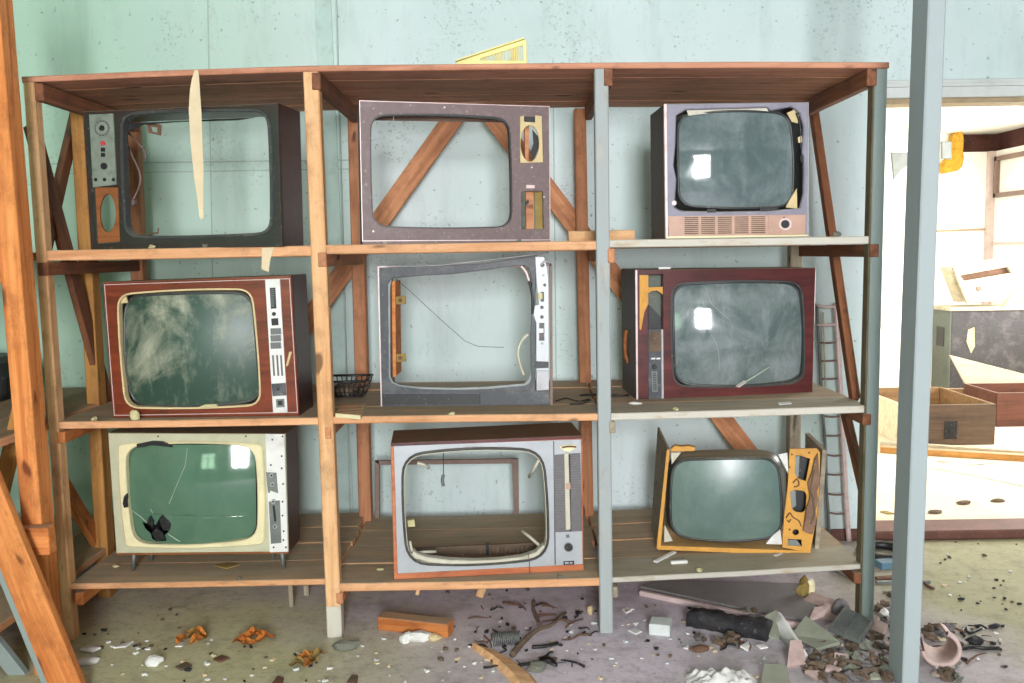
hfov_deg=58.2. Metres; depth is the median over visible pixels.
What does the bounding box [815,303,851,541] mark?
ladder
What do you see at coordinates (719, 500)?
television
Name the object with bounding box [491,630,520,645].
coil spring
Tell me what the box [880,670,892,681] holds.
lump
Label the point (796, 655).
shard
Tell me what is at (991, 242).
trim
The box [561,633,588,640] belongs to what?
bit
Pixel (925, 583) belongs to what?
twig
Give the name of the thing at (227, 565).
dry leaf
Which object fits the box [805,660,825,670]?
lump
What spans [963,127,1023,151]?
beam
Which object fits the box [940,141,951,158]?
board
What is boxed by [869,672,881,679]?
rubble piece
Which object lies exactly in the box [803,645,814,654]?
lump
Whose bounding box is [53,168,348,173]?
trim
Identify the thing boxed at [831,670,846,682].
lump
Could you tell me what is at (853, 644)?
lump
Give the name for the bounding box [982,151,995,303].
trim
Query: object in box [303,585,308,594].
wood sliver
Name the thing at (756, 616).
lump
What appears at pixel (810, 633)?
board piece
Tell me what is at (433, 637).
lump
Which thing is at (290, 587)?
wood sliver
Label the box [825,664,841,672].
rubble piece
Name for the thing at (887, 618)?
lump
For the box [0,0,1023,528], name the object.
wall
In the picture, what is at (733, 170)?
television
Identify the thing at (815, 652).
lump
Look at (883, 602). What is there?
lump
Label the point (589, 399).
cable
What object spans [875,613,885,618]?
lump
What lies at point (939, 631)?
lump
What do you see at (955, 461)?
panel
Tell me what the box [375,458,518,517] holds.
metal frame
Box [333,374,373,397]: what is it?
wire basket
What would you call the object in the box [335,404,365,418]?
wood board
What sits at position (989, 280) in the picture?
box
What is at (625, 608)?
scrap
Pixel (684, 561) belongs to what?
stick
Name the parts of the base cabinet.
panel, panel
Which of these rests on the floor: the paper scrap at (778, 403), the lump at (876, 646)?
the lump at (876, 646)
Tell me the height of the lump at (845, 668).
0.033 m
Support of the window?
in the wall at (1009, 210)
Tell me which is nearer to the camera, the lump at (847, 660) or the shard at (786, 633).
the lump at (847, 660)
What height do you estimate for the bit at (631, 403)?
0.011 m
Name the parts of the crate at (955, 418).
panel, panel, handle plate, panel, panel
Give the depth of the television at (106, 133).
3.21 m
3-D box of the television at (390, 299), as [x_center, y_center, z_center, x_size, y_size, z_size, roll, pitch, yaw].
[-0.168,-0.052,3.532,0.648,0.573,0.302,-1,5,2]
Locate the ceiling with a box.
[886,106,1023,134]
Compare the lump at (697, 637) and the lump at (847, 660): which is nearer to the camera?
the lump at (847, 660)
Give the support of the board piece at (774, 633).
on the floor
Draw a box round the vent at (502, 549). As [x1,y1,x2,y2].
[413,542,536,555]
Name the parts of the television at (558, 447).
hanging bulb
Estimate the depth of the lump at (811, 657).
3.07 m
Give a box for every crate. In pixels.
[878,387,995,444]
[964,383,1023,426]
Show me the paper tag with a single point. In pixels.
(266, 252)
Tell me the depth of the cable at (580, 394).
3.62 m
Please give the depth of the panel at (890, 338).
7.71 m
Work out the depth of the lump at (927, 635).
3.21 m
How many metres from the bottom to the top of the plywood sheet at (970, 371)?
0.277 m
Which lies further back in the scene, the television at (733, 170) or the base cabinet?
the base cabinet
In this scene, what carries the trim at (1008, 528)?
attached to the wall at (467, 185)
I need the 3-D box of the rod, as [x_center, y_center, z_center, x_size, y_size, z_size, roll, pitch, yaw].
[4.192,-0.424,7.681,0.197,0.263,0.014,-1,5,0]
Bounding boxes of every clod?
[928,510,941,513]
[956,500,970,504]
[965,635,983,644]
[988,623,1000,628]
[990,498,1004,501]
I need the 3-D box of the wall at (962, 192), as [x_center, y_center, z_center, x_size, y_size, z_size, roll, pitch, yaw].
[2.948,-0.789,9.121,3.520,2.470,0.100,-1,5,0]
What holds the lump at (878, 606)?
on the floor
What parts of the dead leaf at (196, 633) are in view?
blade, blade, blade, blade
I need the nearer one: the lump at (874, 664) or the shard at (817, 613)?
the lump at (874, 664)
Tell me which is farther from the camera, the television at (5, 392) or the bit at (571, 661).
the television at (5, 392)
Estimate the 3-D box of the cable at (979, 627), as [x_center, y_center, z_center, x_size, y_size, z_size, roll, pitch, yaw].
[1.635,1.028,3.288,0.107,0.010,0.048,-5,7,-34]
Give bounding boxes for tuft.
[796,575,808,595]
[832,231,841,236]
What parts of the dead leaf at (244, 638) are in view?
blade, blade, blade, blade, blade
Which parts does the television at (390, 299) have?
edge trim, bent trim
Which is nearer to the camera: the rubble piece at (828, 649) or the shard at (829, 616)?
the rubble piece at (828, 649)
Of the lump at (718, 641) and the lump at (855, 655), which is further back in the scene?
the lump at (718, 641)
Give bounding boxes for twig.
[924,582,934,589]
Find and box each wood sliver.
[287,585,293,606]
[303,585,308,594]
[476,589,485,597]
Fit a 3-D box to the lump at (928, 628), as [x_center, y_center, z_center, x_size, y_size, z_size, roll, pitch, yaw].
[1.490,1.022,3.291,0.054,0.026,0.033,-4,7,-33]
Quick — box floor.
[0,386,1023,682]
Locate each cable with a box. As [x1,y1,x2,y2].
[517,656,557,666]
[532,641,558,648]
[555,398,590,404]
[579,394,628,395]
[960,624,981,633]
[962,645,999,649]
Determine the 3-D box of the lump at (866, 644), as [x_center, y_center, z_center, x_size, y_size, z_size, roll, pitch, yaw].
[1.214,1.036,3.152,0.040,0.033,0.066,3,7,36]
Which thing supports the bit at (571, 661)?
on the floor
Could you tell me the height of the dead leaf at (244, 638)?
0.054 m
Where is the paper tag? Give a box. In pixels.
[262,247,273,271]
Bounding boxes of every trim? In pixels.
[50,159,348,163]
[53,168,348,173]
[207,0,212,276]
[314,0,353,512]
[335,0,350,512]
[552,60,556,422]
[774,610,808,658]
[875,518,1023,540]
[886,97,1023,107]
[887,78,1023,98]
[937,228,984,231]
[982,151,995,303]
[991,242,1023,243]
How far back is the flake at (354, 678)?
2.97 m
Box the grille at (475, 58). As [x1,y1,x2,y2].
[455,37,526,63]
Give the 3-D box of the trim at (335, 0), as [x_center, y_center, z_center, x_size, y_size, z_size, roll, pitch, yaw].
[-0.768,-0.287,4.208,0.014,2.647,0.018,-1,5,0]
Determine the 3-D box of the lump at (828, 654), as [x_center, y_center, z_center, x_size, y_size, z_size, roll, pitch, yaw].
[1.054,1.050,3.052,0.062,0.030,0.058,-2,6,-13]
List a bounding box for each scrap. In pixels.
[78,657,99,665]
[80,645,100,652]
[114,641,133,648]
[145,655,163,666]
[175,642,184,646]
[622,607,631,613]
[628,628,641,634]
[740,641,749,650]
[756,643,767,649]
[777,402,791,404]
[808,579,814,594]
[880,510,893,514]
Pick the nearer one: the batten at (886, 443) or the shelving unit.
the shelving unit
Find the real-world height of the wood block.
0.050 m
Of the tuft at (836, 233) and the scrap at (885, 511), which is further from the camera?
the scrap at (885, 511)
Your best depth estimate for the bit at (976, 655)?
3.04 m
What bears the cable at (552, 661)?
on the floor
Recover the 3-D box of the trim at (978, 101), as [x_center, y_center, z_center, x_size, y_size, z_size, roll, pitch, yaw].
[3.108,-1.106,4.193,2.950,0.022,0.130,-1,5,0]
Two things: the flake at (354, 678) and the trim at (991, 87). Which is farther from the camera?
the trim at (991, 87)
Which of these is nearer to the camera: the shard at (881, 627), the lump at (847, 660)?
the lump at (847, 660)
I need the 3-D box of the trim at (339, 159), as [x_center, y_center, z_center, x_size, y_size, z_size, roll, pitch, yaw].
[-1.433,-0.811,4.159,1.402,0.007,0.003,-1,5,0]
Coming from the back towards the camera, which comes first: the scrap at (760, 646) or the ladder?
the ladder
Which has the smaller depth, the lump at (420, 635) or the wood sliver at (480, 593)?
the lump at (420, 635)
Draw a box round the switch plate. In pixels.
[276,399,284,407]
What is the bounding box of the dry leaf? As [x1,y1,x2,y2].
[214,562,239,568]
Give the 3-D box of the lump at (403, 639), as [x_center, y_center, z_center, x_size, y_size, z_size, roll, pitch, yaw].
[-0.376,1.049,3.265,0.042,0.035,0.051,4,8,44]
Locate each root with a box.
[509,612,566,657]
[531,600,541,625]
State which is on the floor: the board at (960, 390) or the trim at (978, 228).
the board at (960, 390)
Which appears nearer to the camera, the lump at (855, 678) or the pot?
the lump at (855, 678)
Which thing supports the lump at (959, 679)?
on the floor
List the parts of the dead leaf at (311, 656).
blade, blade, blade, blade, blade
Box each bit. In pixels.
[483,665,497,668]
[503,602,525,610]
[534,614,556,617]
[543,618,569,622]
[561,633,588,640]
[561,659,584,667]
[628,402,641,404]
[720,643,735,650]
[928,622,965,632]
[965,652,986,663]
[968,624,987,628]
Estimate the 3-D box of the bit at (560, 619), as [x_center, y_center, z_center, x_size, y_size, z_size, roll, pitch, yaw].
[0.165,1.036,3.415,0.102,0.013,0.016,0,6,5]
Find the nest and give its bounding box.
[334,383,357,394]
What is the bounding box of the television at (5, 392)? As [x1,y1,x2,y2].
[0,353,10,401]
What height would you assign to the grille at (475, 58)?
0.087 m
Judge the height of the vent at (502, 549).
0.038 m
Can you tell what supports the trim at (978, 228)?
attached to the wall at (962, 192)
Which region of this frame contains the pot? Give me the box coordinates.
[920,623,961,667]
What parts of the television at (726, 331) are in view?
handle, edge trim, slider frame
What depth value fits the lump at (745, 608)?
3.45 m
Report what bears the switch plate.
attached to the television at (239, 345)
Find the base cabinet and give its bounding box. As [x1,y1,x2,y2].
[931,304,1023,387]
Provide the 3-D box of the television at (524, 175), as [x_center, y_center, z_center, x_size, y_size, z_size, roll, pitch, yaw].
[-0.207,-0.600,3.314,0.679,0.492,0.146,-2,6,-12]
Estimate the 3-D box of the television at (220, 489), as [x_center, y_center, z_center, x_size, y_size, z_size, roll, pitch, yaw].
[-1.140,0.578,3.503,0.648,0.527,0.322,-1,5,1]
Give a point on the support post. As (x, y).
(928, 16)
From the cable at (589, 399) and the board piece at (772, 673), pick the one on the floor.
the board piece at (772, 673)
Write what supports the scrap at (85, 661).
on the floor
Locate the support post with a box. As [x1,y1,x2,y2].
[888,0,945,682]
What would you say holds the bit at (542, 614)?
on the floor
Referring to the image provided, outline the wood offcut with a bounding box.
[568,230,634,240]
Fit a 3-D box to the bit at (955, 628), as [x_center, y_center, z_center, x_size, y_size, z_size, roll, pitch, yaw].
[1.555,1.025,3.297,0.128,0.014,0.023,4,7,42]
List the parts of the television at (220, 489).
leg, metal plate, metal plate, leg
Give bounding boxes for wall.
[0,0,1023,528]
[881,133,986,372]
[991,145,1023,303]
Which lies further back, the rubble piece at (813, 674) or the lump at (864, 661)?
the lump at (864, 661)
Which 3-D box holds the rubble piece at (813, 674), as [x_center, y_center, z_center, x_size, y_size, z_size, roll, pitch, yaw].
[0.970,1.067,2.956,0.043,0.018,0.055,-4,7,-33]
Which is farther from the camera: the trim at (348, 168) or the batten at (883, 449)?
the batten at (883, 449)
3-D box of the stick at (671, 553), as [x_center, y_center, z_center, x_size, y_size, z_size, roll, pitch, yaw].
[0.577,0.813,3.471,0.020,0.008,0.143,4,7,40]
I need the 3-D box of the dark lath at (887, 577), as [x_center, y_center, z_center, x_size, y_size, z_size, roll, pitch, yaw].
[1.585,0.977,3.816,0.164,0.012,0.025,-2,6,-10]
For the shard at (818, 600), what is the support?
on the floor
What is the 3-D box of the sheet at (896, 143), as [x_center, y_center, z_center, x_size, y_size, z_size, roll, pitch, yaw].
[3.314,-1.695,7.889,0.226,0.143,0.020,-1,5,0]
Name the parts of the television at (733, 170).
trim, knob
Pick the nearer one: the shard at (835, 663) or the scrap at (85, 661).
the shard at (835, 663)
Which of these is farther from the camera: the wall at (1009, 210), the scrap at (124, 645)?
the wall at (1009, 210)
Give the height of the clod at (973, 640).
0.028 m
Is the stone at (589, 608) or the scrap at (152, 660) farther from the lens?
the stone at (589, 608)
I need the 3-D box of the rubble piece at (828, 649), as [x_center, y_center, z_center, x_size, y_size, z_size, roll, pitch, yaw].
[1.081,1.051,3.108,0.037,0.017,0.046,3,6,32]
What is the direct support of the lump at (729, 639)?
on the floor
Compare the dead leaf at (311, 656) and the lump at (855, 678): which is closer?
the lump at (855, 678)
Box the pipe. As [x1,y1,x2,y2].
[939,132,963,173]
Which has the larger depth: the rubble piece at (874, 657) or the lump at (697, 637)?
the lump at (697, 637)
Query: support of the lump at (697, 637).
on the floor
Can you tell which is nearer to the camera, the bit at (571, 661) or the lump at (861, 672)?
the lump at (861, 672)
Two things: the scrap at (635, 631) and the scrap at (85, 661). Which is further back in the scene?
the scrap at (635, 631)
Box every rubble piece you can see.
[805,669,818,680]
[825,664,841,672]
[826,648,837,653]
[852,650,868,656]
[867,667,879,674]
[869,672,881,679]
[871,654,877,659]
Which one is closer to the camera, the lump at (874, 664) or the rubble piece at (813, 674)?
the rubble piece at (813, 674)
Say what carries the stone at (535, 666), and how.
on the floor
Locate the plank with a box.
[472,643,536,682]
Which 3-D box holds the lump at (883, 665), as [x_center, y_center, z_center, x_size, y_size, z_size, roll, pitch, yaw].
[1.215,1.054,2.967,0.064,0.032,0.039,4,7,39]
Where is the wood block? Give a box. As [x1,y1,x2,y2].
[377,611,453,637]
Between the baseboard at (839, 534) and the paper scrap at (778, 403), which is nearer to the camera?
the paper scrap at (778, 403)
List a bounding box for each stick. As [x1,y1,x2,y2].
[653,551,675,562]
[670,559,687,563]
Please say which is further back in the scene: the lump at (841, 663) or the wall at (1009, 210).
the wall at (1009, 210)
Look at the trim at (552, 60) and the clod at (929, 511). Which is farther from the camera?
the clod at (929, 511)
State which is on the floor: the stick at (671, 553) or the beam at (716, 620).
the beam at (716, 620)
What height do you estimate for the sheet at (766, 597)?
0.012 m
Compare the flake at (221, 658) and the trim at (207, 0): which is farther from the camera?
the trim at (207, 0)
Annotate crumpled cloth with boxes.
[684,667,756,682]
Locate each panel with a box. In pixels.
[879,299,901,387]
[937,459,1023,469]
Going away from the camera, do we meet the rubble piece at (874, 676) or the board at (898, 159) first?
the rubble piece at (874, 676)
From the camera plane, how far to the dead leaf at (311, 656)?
3.07 m
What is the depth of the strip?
3.54 m
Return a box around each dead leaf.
[176,626,207,644]
[232,627,275,645]
[288,648,324,667]
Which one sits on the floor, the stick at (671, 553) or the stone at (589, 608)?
the stone at (589, 608)
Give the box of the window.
[993,151,1023,197]
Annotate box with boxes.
[649,616,671,636]
[940,259,1022,302]
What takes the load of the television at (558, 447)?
on the shelving unit
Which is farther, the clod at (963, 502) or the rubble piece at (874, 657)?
the clod at (963, 502)
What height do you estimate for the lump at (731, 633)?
0.027 m
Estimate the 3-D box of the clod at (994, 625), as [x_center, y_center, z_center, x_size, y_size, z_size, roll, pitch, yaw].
[1.732,1.022,3.307,0.054,0.017,0.028,-3,6,-17]
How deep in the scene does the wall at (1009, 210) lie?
8.66 m
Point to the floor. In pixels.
(225, 613)
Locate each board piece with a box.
[761,664,790,682]
[765,610,779,639]
[794,616,839,650]
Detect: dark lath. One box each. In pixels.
[875,575,891,579]
[875,580,930,584]
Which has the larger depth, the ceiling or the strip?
the ceiling
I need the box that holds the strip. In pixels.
[639,590,799,628]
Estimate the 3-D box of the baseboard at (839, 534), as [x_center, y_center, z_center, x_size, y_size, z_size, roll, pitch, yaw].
[-0.672,0.942,4.321,4.626,0.055,0.016,-1,5,0]
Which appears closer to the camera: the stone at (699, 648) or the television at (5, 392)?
the stone at (699, 648)
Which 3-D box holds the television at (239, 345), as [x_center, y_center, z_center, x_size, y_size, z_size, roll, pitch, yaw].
[-1.101,0.006,3.420,0.683,0.501,0.344,-1,5,1]
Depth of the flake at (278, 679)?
2.98 m
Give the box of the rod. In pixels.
[1002,277,1023,305]
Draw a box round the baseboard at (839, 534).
[115,529,856,549]
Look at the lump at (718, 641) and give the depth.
3.19 m
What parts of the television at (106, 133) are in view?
control panel, knob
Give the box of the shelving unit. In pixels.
[22,62,888,641]
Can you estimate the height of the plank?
0.022 m
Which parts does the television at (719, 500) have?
terminal plate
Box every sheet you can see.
[640,580,815,622]
[886,135,907,151]
[949,355,1023,383]
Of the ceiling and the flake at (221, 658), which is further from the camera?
the ceiling
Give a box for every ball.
[831,598,849,615]
[878,608,888,618]
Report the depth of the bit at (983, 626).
3.31 m
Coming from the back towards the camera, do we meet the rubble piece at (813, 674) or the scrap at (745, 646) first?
the scrap at (745, 646)
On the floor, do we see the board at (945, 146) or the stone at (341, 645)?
the stone at (341, 645)
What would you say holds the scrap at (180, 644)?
on the floor
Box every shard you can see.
[786,640,805,667]
[803,592,833,606]
[809,605,829,620]
[820,603,836,620]
[833,652,848,665]
[869,620,887,633]
[873,613,879,622]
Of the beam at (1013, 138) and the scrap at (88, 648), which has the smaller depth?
the scrap at (88, 648)
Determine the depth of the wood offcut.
3.50 m
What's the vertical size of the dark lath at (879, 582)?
0.012 m
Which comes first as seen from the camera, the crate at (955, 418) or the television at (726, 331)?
the television at (726, 331)
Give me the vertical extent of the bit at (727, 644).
0.013 m
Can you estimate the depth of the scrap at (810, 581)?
3.61 m
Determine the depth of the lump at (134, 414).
3.24 m
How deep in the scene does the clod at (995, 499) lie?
4.82 m
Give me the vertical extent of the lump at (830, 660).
0.028 m
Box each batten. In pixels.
[880,441,1023,453]
[880,445,1023,461]
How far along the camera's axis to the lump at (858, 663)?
3.01 m
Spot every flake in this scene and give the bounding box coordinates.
[175,662,191,670]
[213,655,229,662]
[272,676,283,682]
[346,674,357,682]
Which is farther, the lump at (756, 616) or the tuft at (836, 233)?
the lump at (756, 616)
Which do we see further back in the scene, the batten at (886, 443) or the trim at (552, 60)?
the batten at (886, 443)
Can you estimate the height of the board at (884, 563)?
0.030 m
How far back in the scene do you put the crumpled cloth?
2.91 m
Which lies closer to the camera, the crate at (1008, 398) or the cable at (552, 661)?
the cable at (552, 661)
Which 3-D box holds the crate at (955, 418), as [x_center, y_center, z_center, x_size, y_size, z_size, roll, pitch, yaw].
[2.949,0.525,6.596,0.620,0.277,0.808,-1,5,0]
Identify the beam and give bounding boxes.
[686,607,772,641]
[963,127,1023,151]
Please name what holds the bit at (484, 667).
on the floor
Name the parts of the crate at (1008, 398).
panel, panel, panel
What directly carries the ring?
on the floor
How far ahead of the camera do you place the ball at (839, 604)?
3.40 m
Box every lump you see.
[130,410,139,419]
[399,631,410,643]
[408,630,430,641]
[428,633,441,641]
[695,634,705,640]
[711,636,725,644]
[722,635,734,644]
[725,631,739,637]
[741,607,751,612]
[748,614,764,618]
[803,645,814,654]
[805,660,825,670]
[808,654,815,659]
[812,649,821,655]
[817,671,828,682]
[822,655,834,664]
[823,653,837,660]
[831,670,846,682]
[837,661,847,667]
[838,658,852,664]
[842,664,860,671]
[843,669,863,681]
[845,641,858,649]
[849,651,863,660]
[850,660,861,666]
[852,669,870,681]
[858,639,872,649]
[861,659,870,663]
[867,633,883,640]
[871,662,879,666]
[872,643,882,649]
[875,602,883,611]
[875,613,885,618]
[875,641,886,648]
[879,663,888,668]
[880,599,889,605]
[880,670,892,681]
[885,616,889,626]
[921,624,934,631]
[921,631,936,641]
[934,627,951,634]
[936,670,953,681]
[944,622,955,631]
[955,676,963,682]
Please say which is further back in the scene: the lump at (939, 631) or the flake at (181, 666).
the lump at (939, 631)
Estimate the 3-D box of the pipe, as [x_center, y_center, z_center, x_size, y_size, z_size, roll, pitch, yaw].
[4.261,-1.834,8.916,0.208,0.402,0.108,-1,5,0]
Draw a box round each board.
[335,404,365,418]
[828,606,872,644]
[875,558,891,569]
[890,152,906,179]
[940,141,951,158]
[946,388,963,393]
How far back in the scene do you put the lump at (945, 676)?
2.92 m
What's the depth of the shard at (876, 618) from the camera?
3.33 m
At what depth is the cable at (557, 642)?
3.19 m
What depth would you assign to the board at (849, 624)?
3.23 m
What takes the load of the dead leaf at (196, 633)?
on the floor
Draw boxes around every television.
[0,353,10,401]
[83,103,303,249]
[103,274,312,417]
[108,425,299,570]
[357,100,550,243]
[378,252,552,406]
[391,422,583,578]
[621,267,815,399]
[650,102,808,238]
[651,427,826,552]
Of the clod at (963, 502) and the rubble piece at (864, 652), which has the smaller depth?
the rubble piece at (864, 652)
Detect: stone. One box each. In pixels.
[332,640,359,650]
[526,660,546,672]
[587,606,592,614]
[689,644,709,652]
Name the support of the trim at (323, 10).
attached to the wall at (467, 185)
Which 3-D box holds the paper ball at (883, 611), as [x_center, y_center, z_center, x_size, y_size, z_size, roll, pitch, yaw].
[1.378,1.007,3.411,0.041,0.037,0.039,-1,5,0]
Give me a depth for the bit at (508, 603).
3.57 m
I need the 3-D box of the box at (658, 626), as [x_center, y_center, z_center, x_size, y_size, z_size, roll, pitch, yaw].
[0.535,1.027,3.316,0.075,0.042,0.075,1,6,16]
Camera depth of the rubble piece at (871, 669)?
2.96 m
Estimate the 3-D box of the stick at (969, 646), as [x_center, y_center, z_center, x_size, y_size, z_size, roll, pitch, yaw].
[1.576,1.042,3.131,0.158,0.014,0.025,-1,5,0]
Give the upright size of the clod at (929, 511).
0.018 m
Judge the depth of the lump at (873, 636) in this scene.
3.20 m
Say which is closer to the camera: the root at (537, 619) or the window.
the root at (537, 619)
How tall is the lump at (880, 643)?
0.021 m
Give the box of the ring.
[855,540,892,558]
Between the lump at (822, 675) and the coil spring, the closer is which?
the lump at (822, 675)

